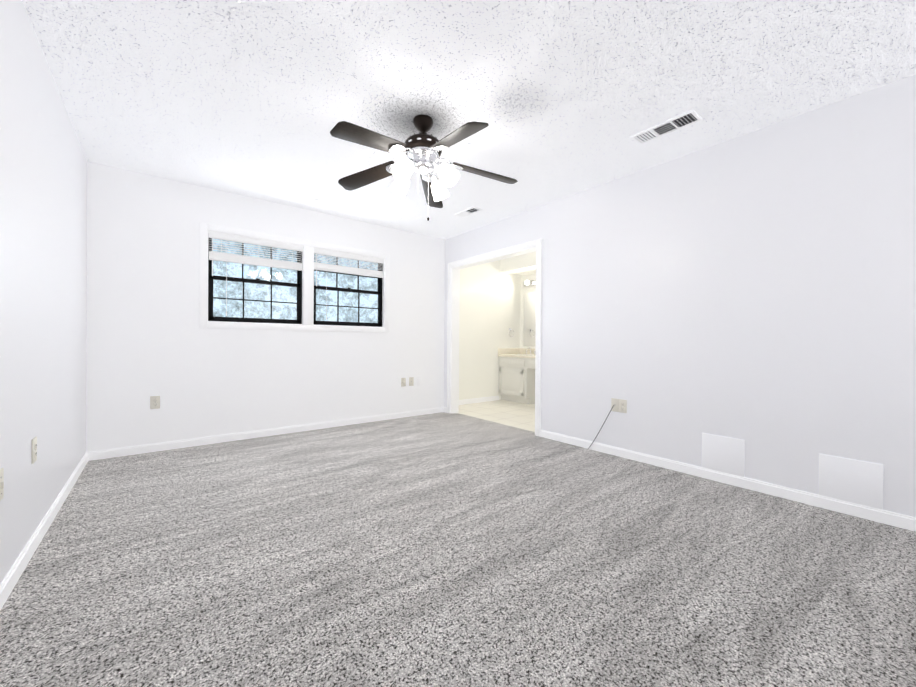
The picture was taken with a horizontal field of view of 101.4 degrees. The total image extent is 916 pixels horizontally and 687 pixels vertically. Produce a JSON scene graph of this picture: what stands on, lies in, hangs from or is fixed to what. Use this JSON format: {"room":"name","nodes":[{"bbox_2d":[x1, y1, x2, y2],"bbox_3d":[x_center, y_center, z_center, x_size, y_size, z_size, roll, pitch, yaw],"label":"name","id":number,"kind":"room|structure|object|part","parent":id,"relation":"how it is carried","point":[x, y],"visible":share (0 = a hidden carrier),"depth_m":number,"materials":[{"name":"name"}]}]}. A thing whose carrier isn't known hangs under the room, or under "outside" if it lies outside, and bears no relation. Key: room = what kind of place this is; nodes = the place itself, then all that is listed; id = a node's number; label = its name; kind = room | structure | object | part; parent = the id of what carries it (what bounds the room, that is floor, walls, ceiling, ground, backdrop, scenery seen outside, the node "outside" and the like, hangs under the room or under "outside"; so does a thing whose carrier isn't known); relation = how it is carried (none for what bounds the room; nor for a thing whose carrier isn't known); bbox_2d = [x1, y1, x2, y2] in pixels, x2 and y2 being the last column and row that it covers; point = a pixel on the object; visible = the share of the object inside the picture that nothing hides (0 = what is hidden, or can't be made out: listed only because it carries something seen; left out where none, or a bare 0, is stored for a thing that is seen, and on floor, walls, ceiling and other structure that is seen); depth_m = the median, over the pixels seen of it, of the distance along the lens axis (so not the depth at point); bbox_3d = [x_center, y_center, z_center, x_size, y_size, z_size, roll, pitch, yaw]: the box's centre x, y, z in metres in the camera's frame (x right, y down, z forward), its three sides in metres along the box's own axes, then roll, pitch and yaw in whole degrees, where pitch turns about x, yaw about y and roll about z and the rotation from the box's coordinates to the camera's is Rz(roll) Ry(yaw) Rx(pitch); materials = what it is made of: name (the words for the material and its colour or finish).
{"room":"empty bedroom","nodes":[
{"label":"empty bedroom","id":0,"kind":"room"},
{"bbox_2d":[0,0,86,583],"bbox_3d":[-1.552,-0.244,1.109,0.120,2.440,5.119,0,0,-39],"label":"wall","id":1,"kind":"structure","parent":0,"point":[43,261],"depth_m":1.80,"materials":[{"name":"white paint"}]},
{"bbox_2d":[0,468,3,500],"bbox_3d":[-1.691,0.526,1.386,0.013,0.115,0.070,0,0,-39],"label":"electrical outlet plate","id":2,"kind":"object","parent":1,"relation":"attached to","point":[2,469],"depth_m":1.39,"materials":[{"name":"beige plastic"}]},
{"bbox_2d":[31,437,36,463],"bbox_3d":[-2.000,0.504,1.771,0.010,0.115,0.070,0,0,-39],"label":"electrical outlet plate","id":3,"kind":"object","parent":1,"relation":"attached to","point":[34,441],"depth_m":1.76,"materials":[{"name":"beige plastic"}]},
{"bbox_2d":[0,452,91,609],"bbox_3d":[-1.507,0.940,1.155,0.013,0.072,4.879,0,0,-39],"label":"baseboard","id":4,"kind":"structure","parent":1,"relation":"attached to","point":[11,578],"depth_m":1.78,"materials":[{"name":"white"}]},
{"bbox_2d":[86,161,444,451],"bbox_3d":[-1.647,-0.258,4.229,3.621,2.440,0.120,0,0,-39],"label":"wall","id":5,"kind":"structure","parent":0,"point":[147,337],"depth_m":3.58,"materials":[{"name":"white paint"}]},
{"bbox_2d":[150,396,159,408],"bbox_3d":[-2.687,0.523,3.325,0.070,0.115,0.010,0,0,-39],"label":"electrical outlet plate","id":6,"kind":"object","parent":5,"relation":"attached to","point":[154,400],"depth_m":3.32,"materials":[{"name":"beige plastic"}]},
{"bbox_2d":[91,407,446,459],"bbox_3d":[-1.601,0.927,4.188,3.591,0.072,0.019,0,0,-39],"label":"baseboard","id":7,"kind":"structure","parent":5,"relation":"attached to","point":[132,450],"depth_m":3.76,"materials":[{"name":"white wood"}]},
{"bbox_2d":[199,223,389,332],"bbox_3d":[-1.687,-0.636,4.183,1.987,0.989,0.136,0,0,-39],"label":"double window","id":8,"kind":"structure","parent":5,"relation":"in","point":[324,267],"depth_m":4.07,"materials":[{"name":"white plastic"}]},
{"bbox_2d":[401,378,405,386],"bbox_3d":[-0.712,0.504,4.900,0.070,0.115,0.010,0,0,-39],"label":"electrical outlet plate","id":9,"kind":"object","parent":5,"relation":"attached to","point":[403,380],"depth_m":4.89,"materials":[{"name":"beige plastic"}]},
{"bbox_2d":[409,377,413,385],"bbox_3d":[-0.616,0.504,4.971,0.070,0.115,0.017,0,0,-39],"label":"electrical outlet plate","id":10,"kind":"object","parent":5,"relation":"attached to","point":[411,379],"depth_m":4.97,"materials":[{"name":"beige plastic"}]},
{"bbox_2d":[0,412,915,686],"bbox_3d":[-0.108,1.011,2.272,3.835,0.060,5.119,0,0,-39],"label":"floor carpet","id":11,"kind":"object","parent":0,"point":[444,550],"visible":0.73,"depth_m":1.59,"materials":[{"name":"grey carpet"}]},
{"bbox_2d":[22,0,915,238],"bbox_3d":[0.582,-1.507,3.003,5.810,0.100,5.440,0,0,-39],"label":"ceiling","id":12,"kind":"structure","parent":0,"point":[259,99],"depth_m":2.09,"materials":[{"name":"white paint"}]},
{"bbox_2d":[330,114,517,220],"bbox_3d":[-0.222,-1.132,2.418,1.257,0.658,1.240,0,0,-39],"label":"ceiling fan","id":13,"kind":"object","parent":12,"relation":"hanging from","point":[422,150],"visible":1,"depth_m":2.38,"materials":[{"name":"brown metal"}]},
{"bbox_3d":[-0.229,-1.132,2.454,0.322,0.658,0.322,0,0,-39],"label":"motor","id":14,"kind":"part","parent":13,"relation":"part of","materials":[{"name":"brown metal"}]},
{"bbox_2d":[454,207,482,217],"bbox_3d":[0.112,-1.461,4.177,0.140,0.010,0.330,0,0,-39],"label":"ceiling vent","id":15,"kind":"object","parent":12,"relation":"in","point":[468,212],"visible":1,"depth_m":4.17,"materials":[{"name":"white metal"}]},
{"bbox_2d":[630,109,702,144],"bbox_3d":[1.392,-1.446,2.524,0.165,0.010,0.400,0,0,-39],"label":"ceiling vent","id":16,"kind":"object","parent":12,"relation":"in","point":[679,122],"visible":1,"depth_m":2.51,"materials":[{"name":"white metal"}]},
{"bbox_2d":[459,260,520,399],"bbox_3d":[0.424,-0.252,6.291,1.949,2.440,0.120,0,0,-39],"label":"wall","id":17,"kind":"structure","parent":0,"point":[489,304],"depth_m":6.24,"materials":[{"name":"white paint"}]},
{"bbox_2d":[459,396,498,404],"bbox_3d":[0.196,0.932,6.035,1.279,0.072,0.013,0,0,-39],"label":"baseboard","id":18,"kind":"structure","parent":17,"relation":"attached to","point":[477,400],"depth_m":6.14,"materials":[{"name":"white wood"}]},
{"bbox_2d":[498,348,521,355],"bbox_3d":[0.903,0.135,6.583,0.551,0.098,0.019,0,0,-39],"label":"backsplash","id":19,"kind":"structure","parent":17,"relation":"attached to","point":[500,350],"depth_m":6.55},
{"bbox_2d":[458,400,534,431],"bbox_3d":[1.440,1.013,4.990,1.975,0.056,3.440,0,0,-39],"label":"floor","id":20,"kind":"structure","parent":0,"point":[515,414],"depth_m":5.30,"materials":[{"name":"beige tile"}]},
{"bbox_2d":[498,356,534,403],"bbox_3d":[1.096,0.601,6.354,0.569,0.745,0.626,0,0,-39],"label":"base cabinet","id":21,"kind":"object","parent":20,"relation":"on","point":[516,374],"depth_m":6.10,"materials":[{"name":"white paint"}]},
{"bbox_2d":[502,352,529,355],"bbox_3d":[1.688,0.214,5.613,0.570,0.040,2.517,0,0,-39],"label":"countertop","id":22,"kind":"structure","parent":21,"relation":"on","point":[503,353],"depth_m":6.41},
{"bbox_2d":[526,356,534,367],"bbox_3d":[1.520,0.314,5.828,0.563,0.160,0.720,0,0,-39],"label":"base cabinet","id":23,"kind":"object","parent":20,"relation":"on","point":[530,360],"depth_m":5.86,"materials":[{"name":"white paint"}]},
{"bbox_2d":[500,251,535,275],"bbox_3d":[1.931,-1.332,5.359,0.520,0.250,3.200,0,0,-39],"label":"ceiling soffit","id":24,"kind":"structure","parent":0,"point":[522,265],"depth_m":6.18,"materials":[{"name":"white paint"}]},
{"bbox_2d":[520,273,535,348],"bbox_3d":[2.174,-0.236,5.563,0.120,2.440,3.200,0,0,-39],"label":"wall","id":25,"kind":"structure","parent":0,"point":[528,289],"depth_m":6.72,"materials":[{"name":"white paint"}]},
{"bbox_2d":[522,348,535,355],"bbox_3d":[1.904,0.145,5.784,0.019,0.098,2.517,0,0,-39],"label":"backsplash","id":26,"kind":"structure","parent":25,"relation":"attached to","point":[532,351],"depth_m":6.53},
{"bbox_2d":[523,292,535,345],"bbox_3d":[1.900,-0.419,5.804,0.007,0.940,2.320,0,0,-39],"label":"vanity mirror","id":27,"kind":"object","parent":25,"relation":"attached to","point":[529,336],"visible":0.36,"depth_m":6.60,"materials":[{"name":"white mirror"}]},
{"bbox_2d":[524,280,535,286],"bbox_3d":[1.696,-1.051,5.942,0.156,0.090,1.800,0,0,-39],"label":"soffit light","id":28,"kind":"object","parent":25,"relation":"attached to","point":[529,283],"visible":0.19,"depth_m":6.50,"materials":[{"name":"silver metal"}]},
{"bbox_2d":[444,74,915,516],"bbox_3d":[1.236,-0.235,3.613,0.120,2.440,5.320,0,0,-39],"label":"wall","id":29,"kind":"structure","parent":0,"point":[755,290],"depth_m":2.55,"materials":[{"name":"white paint"}]},
{"bbox_2d":[447,239,541,436],"bbox_3d":[0.420,-0.067,4.631,0.158,2.085,1.627,0,0,-39],"label":"door frame","id":30,"kind":"structure","parent":29,"relation":"attached to","point":[455,267],"depth_m":4.91,"materials":[{"name":"white wood"}]},
{"bbox_2d":[611,398,626,412],"bbox_3d":[1.409,0.545,3.285,0.017,0.115,0.140,0,0,-39],"label":"electrical outlet plate","id":31,"kind":"object","parent":29,"relation":"attached to","point":[620,405],"depth_m":3.28,"materials":[{"name":"beige plastic"}]},
{"bbox_2d":[588,405,614,448],"bbox_3d":[1.294,0.762,3.399,0.017,0.446,0.257,0,0,-39],"label":"cord","id":32,"kind":"object","parent":31,"relation":"attached to","point":[602,426],"visible":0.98,"depth_m":3.38,"materials":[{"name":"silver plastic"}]},
{"bbox_2d":[540,430,915,531],"bbox_3d":[1.843,0.957,2.739,0.013,0.072,3.119,0,0,-39],"label":"baseboard","id":33,"kind":"structure","parent":29,"relation":"attached to","point":[873,514],"depth_m":2.52,"materials":[{"name":"white wood"}]},
{"bbox_2d":[702,433,882,509],"bbox_3d":[2.090,0.795,2.436,0.008,0.257,0.891,0,0,-39],"label":"wall patches","id":34,"kind":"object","parent":29,"relation":"attached to","point":[852,481],"depth_m":2.24,"materials":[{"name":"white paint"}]},
{"label":"outside","id":35,"kind":"structure","parent":0,"visible":0},
{"bbox_2d":[213,239,377,322],"bbox_3d":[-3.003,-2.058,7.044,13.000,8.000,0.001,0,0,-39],"label":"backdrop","id":36,"kind":"structure","parent":35,"point":[219,290],"depth_m":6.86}
]}

